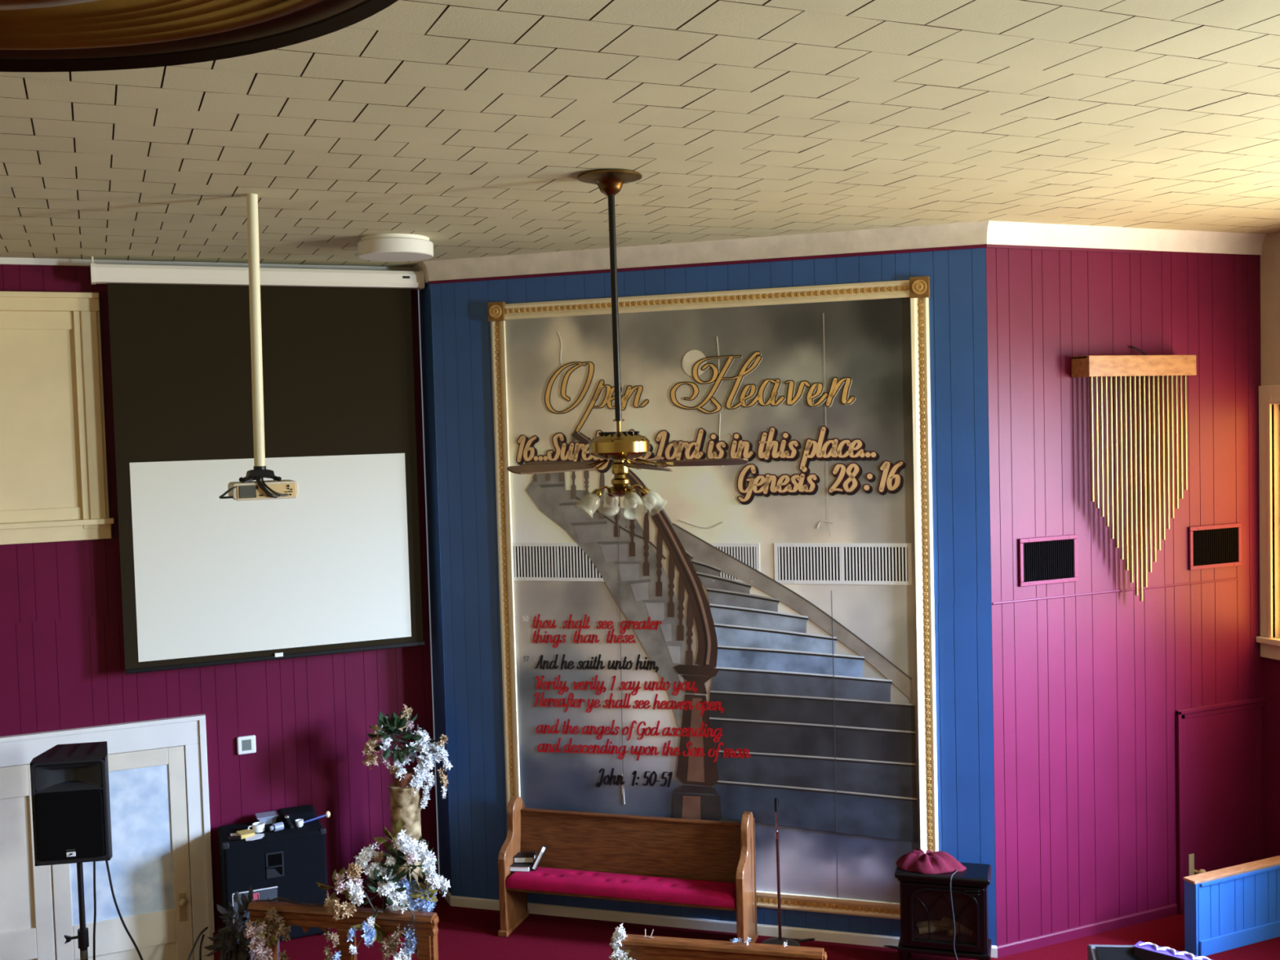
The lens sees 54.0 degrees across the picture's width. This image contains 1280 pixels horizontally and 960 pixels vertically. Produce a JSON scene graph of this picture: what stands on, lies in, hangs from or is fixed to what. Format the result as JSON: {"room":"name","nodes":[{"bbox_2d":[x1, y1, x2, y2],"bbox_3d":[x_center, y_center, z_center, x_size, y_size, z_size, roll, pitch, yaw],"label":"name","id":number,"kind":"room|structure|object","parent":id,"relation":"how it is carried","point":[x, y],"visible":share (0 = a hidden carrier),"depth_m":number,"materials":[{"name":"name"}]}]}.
{"room":"church","nodes":[
{"label":"church","id":0,"kind":"room"},
{"bbox_2d":[0,264,439,919],"bbox_3d":[-5.575,1.327,8.483,8.420,5.670,0.120,-3,3,-23],"label":"wall","id":1,"kind":"structure","parent":0,"point":[62,655],"depth_m":9.50,"materials":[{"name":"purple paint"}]},
{"bbox_2d":[0,291,114,544],"bbox_3d":[-5.145,-0.398,8.494,2.865,1.770,0.100,-3,3,-23],"label":"window","id":2,"kind":"structure","parent":1,"relation":"in","point":[54,477],"depth_m":8.94,"materials":[{"name":"beige paint"}]},
{"bbox_2d":[0,714,214,959],"bbox_3d":[-4.674,2.975,8.801,3.182,2.300,0.112,-3,3,-23],"label":"door","id":3,"kind":"structure","parent":1,"relation":"in","point":[160,865],"depth_m":9.22,"materials":[{"name":"paint"}]},
{"bbox_2d":[0,257,413,271],"bbox_3d":[-5.632,-1.480,8.286,8.400,0.047,0.030,-3,3,-23],"label":"trim","id":4,"kind":"structure","parent":1,"relation":"attached to","point":[3,260],"depth_m":9.20,"materials":[{"name":"white wood"}]},
{"bbox_2d":[236,734,256,755],"bbox_3d":[-2.991,2.014,9.546,0.136,0.136,0.034,-3,3,-23],"label":"thermostat","id":5,"kind":"object","parent":1,"relation":"attached to","point":[246,744],"visible":1,"depth_m":9.53,"materials":[{"name":"white plastic"}]},
{"bbox_2d":[214,884,436,929],"bbox_3d":[-2.441,3.333,9.839,1.730,0.070,0.014,-3,3,-23],"label":"baseboard","id":6,"kind":"structure","parent":1,"relation":"attached to","point":[218,923],"depth_m":9.94,"materials":[{"name":"red paint"}]},
{"bbox_2d":[418,282,452,895],"bbox_3d":[-1.572,0.851,9.940,0.100,5.070,0.377,-3,3,-23],"label":"wall","id":7,"kind":"structure","parent":0,"point":[424,295],"depth_m":9.91,"materials":[{"name":"blue paint"}]},
{"bbox_2d":[412,262,429,284],"bbox_3d":[-1.710,-1.606,9.787,0.062,0.152,0.403,-3,3,-23],"label":"trim","id":8,"kind":"structure","parent":7,"relation":"attached to","point":[422,266],"depth_m":9.71,"materials":[{"name":"beige paint"}]},
{"bbox_2d":[438,888,451,905],"bbox_3d":[-1.556,3.296,10.023,0.016,0.078,0.382,-3,3,-23],"label":"baseboard","id":9,"kind":"structure","parent":7,"relation":"attached to","point":[447,896],"depth_m":9.94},
{"bbox_2d":[0,0,1279,267],"bbox_3d":[-0.294,-1.500,3.207,14.676,0.152,14.200,-3,3,-23],"label":"ceiling","id":10,"kind":"structure","parent":0,"point":[470,127],"depth_m":5.46,"materials":[{"name":"tile"}]},
{"bbox_2d":[0,0,398,71],"bbox_3d":[-0.344,-0.765,0.457,0.528,1.074,0.528,-3,3,-23],"label":"ceiling medallion","id":11,"kind":"object","parent":10,"relation":"hanging from","point":[36,35],"visible":1,"depth_m":0.69,"materials":[{"name":"brown wood"}]},
{"bbox_2d":[90,256,425,674],"bbox_3d":[-2.745,-0.155,9.377,2.372,3.008,0.143,-3,3,-23],"label":"projection screen","id":12,"kind":"object","parent":10,"relation":"hanging from","point":[207,580],"visible":0.98,"depth_m":9.36,"materials":[{"name":"white fabric"}]},
{"bbox_2d":[218,193,298,501],"bbox_3d":[-2.099,-0.714,6.767,0.410,1.635,0.331,-3,3,-23],"label":"projector","id":13,"kind":"object","parent":10,"relation":"hanging from","point":[246,489],"visible":1,"depth_m":6.74,"materials":[{"name":"beige paint"}]},
{"bbox_2d":[238,484,256,498],"bbox_3d":[-2.079,0.062,6.651,0.088,0.067,0.007,-3,3,-23],"label":"vent grille","id":14,"kind":"object","parent":13,"relation":"attached to","point":[245,491],"depth_m":6.65,"materials":[{"name":"grey plastic"}]},
{"bbox_2d":[254,484,292,497],"bbox_3d":[-1.957,0.055,6.704,0.195,0.060,0.006,-3,3,-23],"label":"socket","id":15,"kind":"object","parent":13,"relation":"attached to","point":[260,491],"depth_m":6.70,"materials":[{"name":"beige plastic"}]},
{"bbox_2d":[357,233,433,262],"bbox_3d":[-1.640,-1.557,8.424,0.500,0.124,0.500,-3,3,-23],"label":"ceiling light","id":16,"kind":"object","parent":10,"relation":"attached to","point":[388,247],"visible":1,"depth_m":8.24,"materials":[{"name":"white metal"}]},
{"bbox_2d":[506,168,747,527],"bbox_3d":[-0.117,-0.662,6.476,1.282,1.823,1.251,-3,3,-23],"label":"ceiling fan","id":17,"kind":"object","parent":10,"relation":"hanging from","point":[618,445],"visible":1,"depth_m":6.47,"materials":[{"name":"gold metal"}]},
{"bbox_2d":[431,248,996,946],"bbox_3d":[0.440,0.827,9.200,4.114,5.070,0.120,-1,3,17],"label":"wall","id":18,"kind":"structure","parent":0,"point":[462,335],"depth_m":9.02,"materials":[{"name":"blue paint"}]},
{"bbox_2d":[511,542,604,581],"bbox_3d":[-0.577,0.615,9.415,0.850,0.288,0.008,-1,3,17],"label":"air vent","id":19,"kind":"object","parent":18,"relation":"in","point":[542,562],"visible":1,"depth_m":9.44,"materials":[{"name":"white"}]},
{"bbox_2d":[422,220,988,280],"bbox_3d":[0.342,-1.629,9.005,4.164,0.152,0.062,-1,3,17],"label":"trim","id":20,"kind":"structure","parent":18,"relation":"attached to","point":[966,233],"depth_m":8.94,"materials":[{"name":"beige paint"}]},
{"bbox_2d":[487,275,938,919],"bbox_3d":[0.471,0.871,9.092,3.249,4.467,0.073,-1,3,17],"label":"mural","id":21,"kind":"object","parent":18,"relation":"attached to","point":[658,686],"visible":0.94,"depth_m":9.03,"materials":[{"name":"paint"}]},
{"bbox_2d":[696,571,751,586],"bbox_3d":[0.603,0.713,9.054,0.406,0.101,0.001,-1,3,17],"label":"step","id":22,"kind":"structure","parent":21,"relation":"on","point":[717,576],"depth_m":9.05,"materials":[{"name":"grey paint"}]},
{"bbox_2d":[706,587,779,600],"bbox_3d":[0.737,0.820,9.018,0.535,0.088,0.001,-1,3,17],"label":"stair step","id":23,"kind":"structure","parent":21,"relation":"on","point":[763,597],"depth_m":9.02,"materials":[{"name":"grey paint"}]},
{"bbox_2d":[709,604,808,617],"bbox_3d":[0.848,0.936,8.991,0.715,0.092,0.001,-1,3,17],"label":"stair step","id":24,"kind":"structure","parent":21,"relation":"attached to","point":[731,606],"depth_m":8.99,"materials":[{"name":"paint"}]},
{"bbox_2d":[713,622,836,638],"bbox_3d":[0.955,1.077,8.965,0.899,0.094,0.001,-1,3,17],"label":"stair step","id":25,"kind":"structure","parent":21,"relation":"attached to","point":[747,627],"depth_m":8.96,"materials":[{"name":"paint"}]},
{"bbox_2d":[717,645,864,657],"bbox_3d":[1.052,1.222,8.943,1.082,0.065,0.001,-1,3,17],"label":"stair step","id":26,"kind":"structure","parent":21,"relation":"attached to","point":[754,648],"depth_m":8.93,"materials":[{"name":"paint"}]},
{"bbox_2d":[715,666,892,681],"bbox_3d":[1.145,1.378,8.922,1.276,0.067,0.001,-1,3,17],"label":"stair step","id":27,"kind":"structure","parent":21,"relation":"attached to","point":[750,669],"depth_m":8.91,"materials":[{"name":"paint"}]},
{"bbox_2d":[709,717,915,733],"bbox_3d":[1.205,1.742,8.923,1.478,0.048,0.001,-1,3,17],"label":"stair step","id":28,"kind":"structure","parent":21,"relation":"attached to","point":[759,721],"depth_m":8.91,"materials":[{"name":"grey paint"}]},
{"bbox_2d":[710,690,915,705],"bbox_3d":[1.206,1.547,8.912,1.461,0.053,0.001,-1,3,17],"label":"stair step","id":29,"kind":"structure","parent":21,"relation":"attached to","point":[731,692],"depth_m":8.90,"materials":[{"name":"grey paint"}]},
{"bbox_2d":[715,750,915,764],"bbox_3d":[1.232,1.973,8.927,1.425,0.034,0.001,-1,3,17],"label":"stair step","id":30,"kind":"structure","parent":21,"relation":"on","point":[779,754],"depth_m":8.90,"materials":[{"name":"grey paint"}]},
{"bbox_2d":[717,780,916,799],"bbox_3d":[1.231,2.206,8.939,1.451,0.056,0.001,-1,3,17],"label":"stair step","id":31,"kind":"structure","parent":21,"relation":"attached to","point":[782,786],"depth_m":8.93,"materials":[{"name":"grey paint"}]},
{"bbox_2d":[450,895,997,957],"bbox_3d":[0.487,3.273,9.243,4.127,0.078,0.016,-1,3,17],"label":"baseboard","id":32,"kind":"structure","parent":18,"relation":"attached to","point":[878,940],"depth_m":9.29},
{"bbox_2d":[708,542,759,582],"bbox_3d":[0.663,0.597,9.033,0.405,0.288,0.007,-1,3,17],"label":"air vent","id":33,"kind":"object","parent":18,"relation":"in","point":[748,553],"visible":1,"depth_m":9.01,"materials":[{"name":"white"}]},
{"bbox_2d":[428,244,1150,284],"bbox_3d":[0.975,-1.557,8.955,5.315,0.024,0.748,-1,3,7],"label":"trim","id":34,"kind":"structure","parent":18,"relation":"attached to","point":[982,246],"depth_m":8.86,"materials":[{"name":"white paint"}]},
{"bbox_2d":[773,542,911,585],"bbox_3d":[1.415,0.588,8.800,0.960,0.290,0.007,-1,3,17],"label":"air vent","id":35,"kind":"object","parent":18,"relation":"in","point":[815,563],"visible":1,"depth_m":8.80,"materials":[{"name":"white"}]},
{"bbox_2d":[213,891,1279,959],"bbox_3d":[1.059,3.658,8.426,8.739,0.650,3.112,-1,3,5],"label":"floor","id":36,"kind":"structure","parent":0,"point":[464,933],"depth_m":9.06,"materials":[{"name":"red carpet"}]},
{"bbox_2d":[203,885,258,959],"bbox_3d":[-2.624,3.020,8.247,0.439,0.707,0.435,-1,3,11],"label":"vine","id":37,"kind":"object","parent":36,"relation":"on","point":[227,942],"visible":0.8,"depth_m":8.18,"materials":[{"name":"green plant"}]},
{"bbox_2d":[231,886,277,923],"bbox_3d":[-2.596,3.104,8.514,0.296,0.653,0.018,-3,3,-23],"label":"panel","id":38,"kind":"object","parent":36,"relation":"on","point":[255,895],"visible":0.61,"depth_m":8.49,"materials":[{"name":"grey"}]},
{"bbox_2d":[217,815,329,941],"bbox_3d":[-2.741,2.993,9.389,0.728,0.804,0.500,-3,3,-23],"label":"amplifier","id":39,"kind":"object","parent":36,"relation":"on","point":[292,860],"visible":0.61,"depth_m":9.20,"materials":[{"name":"black plastic"}]},
{"bbox_2d":[227,835,240,840],"bbox_3d":[-2.942,2.600,9.117,0.095,0.022,0.050,-2,3,-8],"label":"pouch","id":40,"kind":"object","parent":39,"relation":"on","point":[230,837],"visible":1,"depth_m":9.10,"materials":[{"name":"black leather"}]},
{"bbox_2d":[236,828,254,839],"bbox_3d":[-2.887,2.592,9.191,0.100,0.030,0.120,-3,3,-34],"label":"pad","id":41,"kind":"object","parent":39,"relation":"on","point":[244,833],"visible":1,"depth_m":9.16,"materials":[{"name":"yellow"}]},
{"bbox_2d":[244,833,264,840],"bbox_3d":[-2.803,2.599,9.145,0.139,0.014,0.110,-3,3,-23],"label":"folded paper","id":42,"kind":"object","parent":39,"relation":"on","point":[257,836],"visible":1,"depth_m":9.14,"materials":[{"name":"white paper"}]},
{"bbox_2d":[247,822,264,832],"bbox_3d":[-2.832,2.571,9.287,0.111,0.060,0.087,-1,3,4],"label":"mug","id":43,"kind":"object","parent":39,"relation":"on","point":[258,827],"visible":1,"depth_m":9.26,"materials":[{"name":"white ceramic"}]},
{"bbox_2d":[254,810,279,824],"bbox_3d":[-2.822,2.561,9.503,0.160,0.060,0.140,-3,3,-23],"label":"plastic tub","id":44,"kind":"object","parent":39,"relation":"on","point":[268,817],"visible":0.94,"depth_m":9.46,"materials":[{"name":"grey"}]},
{"bbox_2d":[267,864,282,876],"bbox_3d":[-2.659,2.851,9.157,0.100,0.075,0.018,-3,3,-23],"label":"shelf","id":45,"kind":"object","parent":39,"relation":"attached to","point":[273,870],"depth_m":9.16,"materials":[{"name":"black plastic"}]},
{"bbox_2d":[269,822,284,831],"bbox_3d":[-2.689,2.567,9.284,0.095,0.060,0.058,-4,3,-41],"label":"clear jar","id":46,"kind":"object","parent":39,"relation":"on","point":[278,826],"visible":1,"depth_m":9.27,"materials":[{"name":"clear glass"}]},
{"bbox_2d":[284,814,294,828],"bbox_3d":[-2.615,2.550,9.376,0.039,0.082,0.130,-4,3,-38],"label":"microphone","id":47,"kind":"object","parent":39,"relation":"on","point":[286,816],"visible":1,"depth_m":9.38,"materials":[{"name":"black plastic"}]},
{"bbox_2d":[276,804,315,824],"bbox_3d":[-2.614,2.546,9.561,0.279,0.074,0.220,-3,3,-23],"label":"equipment bag","id":48,"kind":"object","parent":39,"relation":"on","point":[305,812],"visible":0.88,"depth_m":9.49,"materials":[{"name":"black fabric"}]},
{"bbox_2d":[295,818,303,827],"bbox_3d":[-2.543,2.564,9.374,0.060,0.050,0.060,-3,3,-23],"label":"cup","id":49,"kind":"object","parent":39,"relation":"on","point":[299,823],"visible":1,"depth_m":9.36,"materials":[{"name":"white ceramic"}]},
{"bbox_2d":[302,810,330,823],"bbox_3d":[-2.458,2.552,9.492,0.240,0.059,0.038,-3,3,-34],"label":"mallet","id":50,"kind":"object","parent":39,"relation":"on","point":[327,814],"visible":1,"depth_m":9.50,"materials":[{"name":"blue plastic"}]},
{"bbox_2d":[248,899,439,959],"bbox_3d":[-1.870,3.070,7.952,1.277,0.730,0.103,-1,3,14],"label":"altar rail","id":51,"kind":"object","parent":36,"relation":"on","point":[425,927],"visible":0.8,"depth_m":7.90,"materials":[{"name":"brown wood"}]},
{"bbox_2d":[243,906,291,959],"bbox_3d":[-2.349,2.913,7.937,0.268,0.415,0.253,0,3,29],"label":"flower spray","id":52,"kind":"object","parent":51,"relation":"hanging from","point":[275,924],"visible":1,"depth_m":7.93,"materials":[{"name":"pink plant"}]},
{"bbox_2d":[255,894,363,907],"bbox_3d":[-2.108,2.677,7.992,0.751,0.056,0.040,-1,3,14],"label":"garland","id":53,"kind":"object","parent":51,"relation":"on","point":[277,899],"visible":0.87,"depth_m":8.02,"materials":[{"name":"green plant"}]},
{"bbox_2d":[316,817,450,959],"bbox_3d":[-1.620,2.569,7.894,0.812,0.867,0.520,-3,3,-23],"label":"flower arrangement","id":54,"kind":"object","parent":51,"relation":"on","point":[379,876],"visible":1,"depth_m":7.78,"materials":[{"name":"white plant"}]},
{"bbox_2d":[388,782,423,911],"bbox_3d":[-1.773,2.836,9.555,0.270,1.050,0.270,-3,3,-23],"label":"pedestal","id":55,"kind":"object","parent":36,"relation":"on","point":[404,805],"visible":0.32,"depth_m":9.45,"materials":[{"name":"stone"}]},
{"bbox_2d":[361,703,453,808],"bbox_3d":[-1.768,2.089,9.496,0.673,0.814,0.427,-3,3,-23],"label":"flower arrangement","id":56,"kind":"object","parent":55,"relation":"on","point":[402,777],"visible":1,"depth_m":9.46,"materials":[{"name":"plant"}]},
{"bbox_2d":[497,796,758,942],"bbox_3d":[-0.107,2.859,9.140,1.860,0.948,0.430,-1,3,17],"label":"pew","id":57,"kind":"object","parent":36,"relation":"on","point":[713,851],"visible":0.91,"depth_m":9.22,"materials":[{"name":"brown wood"}]},
{"bbox_2d":[506,866,736,907],"bbox_3d":[-0.125,2.930,9.086,1.715,0.089,0.262,-1,3,17],"label":"bench cushion","id":58,"kind":"object","parent":57,"relation":"on","point":[718,894],"visible":0.98,"depth_m":9.00,"materials":[{"name":"red fabric"}]},
{"bbox_2d":[510,862,533,871],"bbox_3d":[-0.884,2.876,9.346,0.150,0.042,0.115,-1,3,9],"label":"book","id":59,"kind":"object","parent":58,"relation":"on","point":[515,867],"visible":0.95,"depth_m":9.30,"materials":[{"name":"white paper"}]},
{"bbox_2d":[513,852,535,862],"bbox_3d":[-0.863,2.829,9.405,0.150,0.045,0.110,-1,3,3],"label":"book","id":60,"kind":"object","parent":59,"relation":"on","point":[521,857],"visible":1,"depth_m":9.36,"materials":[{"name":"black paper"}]},
{"bbox_2d":[531,845,546,871],"bbox_3d":[-0.750,2.815,9.345,0.105,0.157,0.110,-1,3,5],"label":"book","id":61,"kind":"object","parent":58,"relation":"on","point":[544,848],"visible":1,"depth_m":9.29,"materials":[{"name":"white paper"}]},
{"bbox_2d":[610,933,826,959],"bbox_3d":[0.456,3.035,7.266,1.252,0.730,0.103,-1,3,14],"label":"altar rail","id":62,"kind":"object","parent":36,"relation":"on","point":[641,948],"visible":0.85,"depth_m":7.24,"materials":[{"name":"brown wood"}]},
{"bbox_2d":[608,923,635,959],"bbox_3d":[-0.096,2.746,7.342,0.172,0.289,0.162,-1,3,14],"label":"flower spray","id":63,"kind":"object","parent":62,"relation":"hanging from","point":[618,954],"visible":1,"depth_m":7.33,"materials":[{"name":"white plant"}]},
{"bbox_2d":[643,928,653,937],"bbox_3d":[0.050,2.651,7.340,0.061,0.048,0.016,-1,3,14],"label":"scrap","id":64,"kind":"object","parent":62,"relation":"on","point":[645,929],"visible":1,"depth_m":7.34,"materials":[{"name":"white paper"}]},
{"bbox_2d":[729,937,751,945],"bbox_3d":[0.575,2.648,7.219,0.122,0.031,0.077,-1,3,14],"label":"scrap","id":65,"kind":"object","parent":62,"relation":"on","point":[749,939],"visible":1,"depth_m":7.22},
{"bbox_2d":[760,797,799,946],"bbox_3d":[0.981,2.778,8.885,0.280,1.071,0.280,-3,3,-23],"label":"microphone stand","id":66,"kind":"object","parent":36,"relation":"on","point":[780,940],"visible":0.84,"depth_m":8.88,"materials":[{"name":"grey metal"}]},
{"bbox_2d":[795,937,897,948],"bbox_3d":[1.516,3.288,8.923,0.877,0.015,0.129,-1,3,13],"label":"microphone cable","id":67,"kind":"object","parent":36,"relation":"on","point":[811,939],"visible":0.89,"depth_m":8.97,"materials":[{"name":"black plastic"}]},
{"bbox_2d":[894,862,991,959],"bbox_3d":[2.059,2.963,8.506,0.620,0.675,0.317,-1,3,17],"label":"electric fireplace","id":68,"kind":"object","parent":36,"relation":"on","point":[926,921],"visible":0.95,"depth_m":8.43,"materials":[{"name":"black metal"}]},
{"bbox_2d":[895,847,966,874],"bbox_3d":[1.971,2.572,8.516,0.470,0.109,0.282,-1,3,17],"label":"folded cloth","id":69,"kind":"object","parent":68,"relation":"on","point":[916,860],"visible":1,"depth_m":8.46,"materials":[{"name":"fabric"}]},
{"bbox_2d":[950,868,957,959],"bbox_3d":[2.109,2.957,8.371,0.113,0.687,0.278,-2,3,-6],"label":"cord","id":70,"kind":"object","parent":68,"relation":"attached to","point":[955,872],"visible":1,"depth_m":8.32,"materials":[{"name":"grey plastic"}]},
{"bbox_2d":[1087,944,1140,959],"bbox_3d":[3.046,3.145,7.980,0.320,0.304,0.320,-1,3,7],"label":"floor monitor","id":71,"kind":"object","parent":36,"relation":"on","point":[1095,952],"visible":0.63,"depth_m":8.02,"materials":[{"name":"grey plastic"}]},
{"bbox_2d":[1133,941,1211,959],"bbox_3d":[3.405,3.129,7.820,0.620,0.330,0.100,1,3,42],"label":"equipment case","id":72,"kind":"object","parent":36,"relation":"on","point":[1145,952],"visible":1,"depth_m":7.90,"materials":[{"name":"purple"}]},
{"bbox_2d":[1138,942,1210,959],"bbox_3d":[3.352,2.950,7.857,0.438,0.026,0.071,1,3,42],"label":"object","id":73,"kind":"object","parent":72,"relation":"on","point":[1163,948],"visible":1,"depth_m":7.83,"materials":[{"name":"white fabric"}]},
{"bbox_2d":[986,248,1263,945],"bbox_3d":[3.538,0.745,9.100,2.558,5.070,0.120,-3,3,-23],"label":"wall","id":74,"kind":"structure","parent":0,"point":[1088,691],"depth_m":8.94,"materials":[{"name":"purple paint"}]},
{"bbox_2d":[1017,534,1077,586],"bbox_3d":[2.834,0.557,8.709,0.505,0.330,0.023,-3,3,-23],"label":"air vent","id":75,"kind":"object","parent":74,"relation":"in","point":[1046,560],"visible":1,"depth_m":8.70,"materials":[{"name":"black"}]},
{"bbox_2d":[996,903,1177,957],"bbox_3d":[3.213,3.210,8.963,1.654,0.078,0.016,-3,3,-23],"label":"baseboard","id":76,"kind":"structure","parent":74,"relation":"attached to","point":[1029,944],"depth_m":8.94,"materials":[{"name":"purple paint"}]},
{"bbox_2d":[992,577,1239,604],"bbox_3d":[3.453,0.792,8.995,2.300,0.016,0.008,-3,3,-23],"label":"trim","id":77,"kind":"structure","parent":74,"relation":"attached to","point":[1230,579],"depth_m":8.94,"materials":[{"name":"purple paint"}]},
{"bbox_2d":[986,220,1266,254],"bbox_3d":[3.495,-1.712,8.903,2.580,0.152,0.062,-3,3,-23],"label":"trim","id":78,"kind":"structure","parent":74,"relation":"attached to","point":[998,233],"depth_m":8.87,"materials":[{"name":"white paint"}]},
{"bbox_2d":[1071,345,1196,600],"bbox_3d":[3.515,-0.048,8.902,0.992,1.819,0.171,-3,3,-23],"label":"wind chime","id":79,"kind":"object","parent":74,"relation":"attached to","point":[1100,366],"visible":1,"depth_m":8.87,"materials":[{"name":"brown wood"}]},
{"bbox_2d":[1188,523,1241,570],"bbox_3d":[4.279,0.494,9.336,0.520,0.320,0.023,-3,3,-23],"label":"air vent","id":80,"kind":"object","parent":74,"relation":"in","point":[1211,546],"visible":1,"depth_m":9.33,"materials":[{"name":"black"}]},
{"bbox_2d":[1175,697,1266,914],"bbox_3d":[4.392,2.436,9.404,0.895,1.520,0.104,-3,3,-23],"label":"door","id":81,"kind":"structure","parent":74,"relation":"in","point":[1218,746],"depth_m":9.41,"materials":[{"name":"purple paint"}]},
{"bbox_2d":[1183,855,1279,956],"bbox_3d":[4.394,2.960,8.855,1.375,0.520,0.125,-3,3,-23],"label":"wall","id":82,"kind":"structure","parent":0,"point":[1236,906],"depth_m":8.67,"materials":[{"name":"blue paint"}]},
{"bbox_2d":[1260,231,1279,858],"bbox_3d":[7.093,1.140,4.734,0.450,5.670,10.944,-3,3,-23],"label":"wall","id":83,"kind":"structure","parent":0,"point":[1270,255],"depth_m":9.46,"materials":[{"name":"grey paint"}]},
{"bbox_2d":[1256,385,1279,660],"bbox_3d":[5.093,0.344,8.714,0.170,2.060,1.802,-3,3,-23],"label":"window","id":84,"kind":"structure","parent":83,"relation":"in","point":[1268,395],"depth_m":9.45,"materials":[{"name":"beige paint"}]},
{"bbox_3d":[-0.088,4.292,3.319,14.110,0.100,13.900,-3,3,-23],"label":"floor","id":85,"kind":"structure","parent":0,"visible":0},
{"bbox_2d":[63,862,88,959],"bbox_3d":[-3.710,3.332,8.317,0.906,1.572,0.790,-2,3,-9],"label":"speaker stand","id":86,"kind":"object","parent":85,"relation":"on","point":[82,936],"visible":0.91,"depth_m":8.40,"materials":[{"name":"black metal"}]},
{"bbox_2d":[30,741,112,866],"bbox_3d":[-3.764,2.169,8.395,0.464,0.744,0.388,-2,3,-9],"label":"loudspeaker","id":87,"kind":"object","parent":86,"relation":"on","point":[70,784],"visible":1,"depth_m":8.23,"materials":[{"name":"black plastic"}]},
{"bbox_2d":[35,789,104,861],"bbox_3d":[-3.733,2.261,8.225,0.410,0.445,0.024,-2,3,-9],"label":"grille","id":88,"kind":"object","parent":87,"relation":"attached to","point":[69,824],"depth_m":8.21,"materials":[{"name":"black"}]},
{"bbox_2d":[93,861,96,959],"bbox_3d":[-3.655,3.309,8.430,0.052,1.592,0.135,-2,3,-17],"label":"cable","id":89,"kind":"object","parent":87,"relation":"hanging from","point":[94,862],"visible":0.91,"depth_m":8.46,"materials":[{"name":"black plastic"}]},
{"bbox_2d":[105,860,143,959],"bbox_3d":[-3.272,3.297,8.422,0.636,1.595,0.043,-1,3,9],"label":"cable","id":90,"kind":"object","parent":87,"relation":"hanging from","point":[106,861],"visible":0.84,"depth_m":8.44,"materials":[{"name":"black plastic"}]},
{"bbox_2d":[187,926,208,959],"bbox_3d":[-3.264,3.674,9.117,0.053,0.779,0.319,0,3,33],"label":"cable","id":91,"kind":"object","parent":85,"relation":"on","point":[206,927],"visible":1,"depth_m":9.16,"materials":[{"name":"black plastic"}]},
{"bbox_2d":[199,933,204,959],"bbox_3d":[-3.211,3.698,9.120,0.042,0.726,0.232,-1,3,13],"label":"cable","id":92,"kind":"object","parent":85,"relation":"on","point":[202,937],"visible":1,"depth_m":9.18,"materials":[{"name":"black plastic"}]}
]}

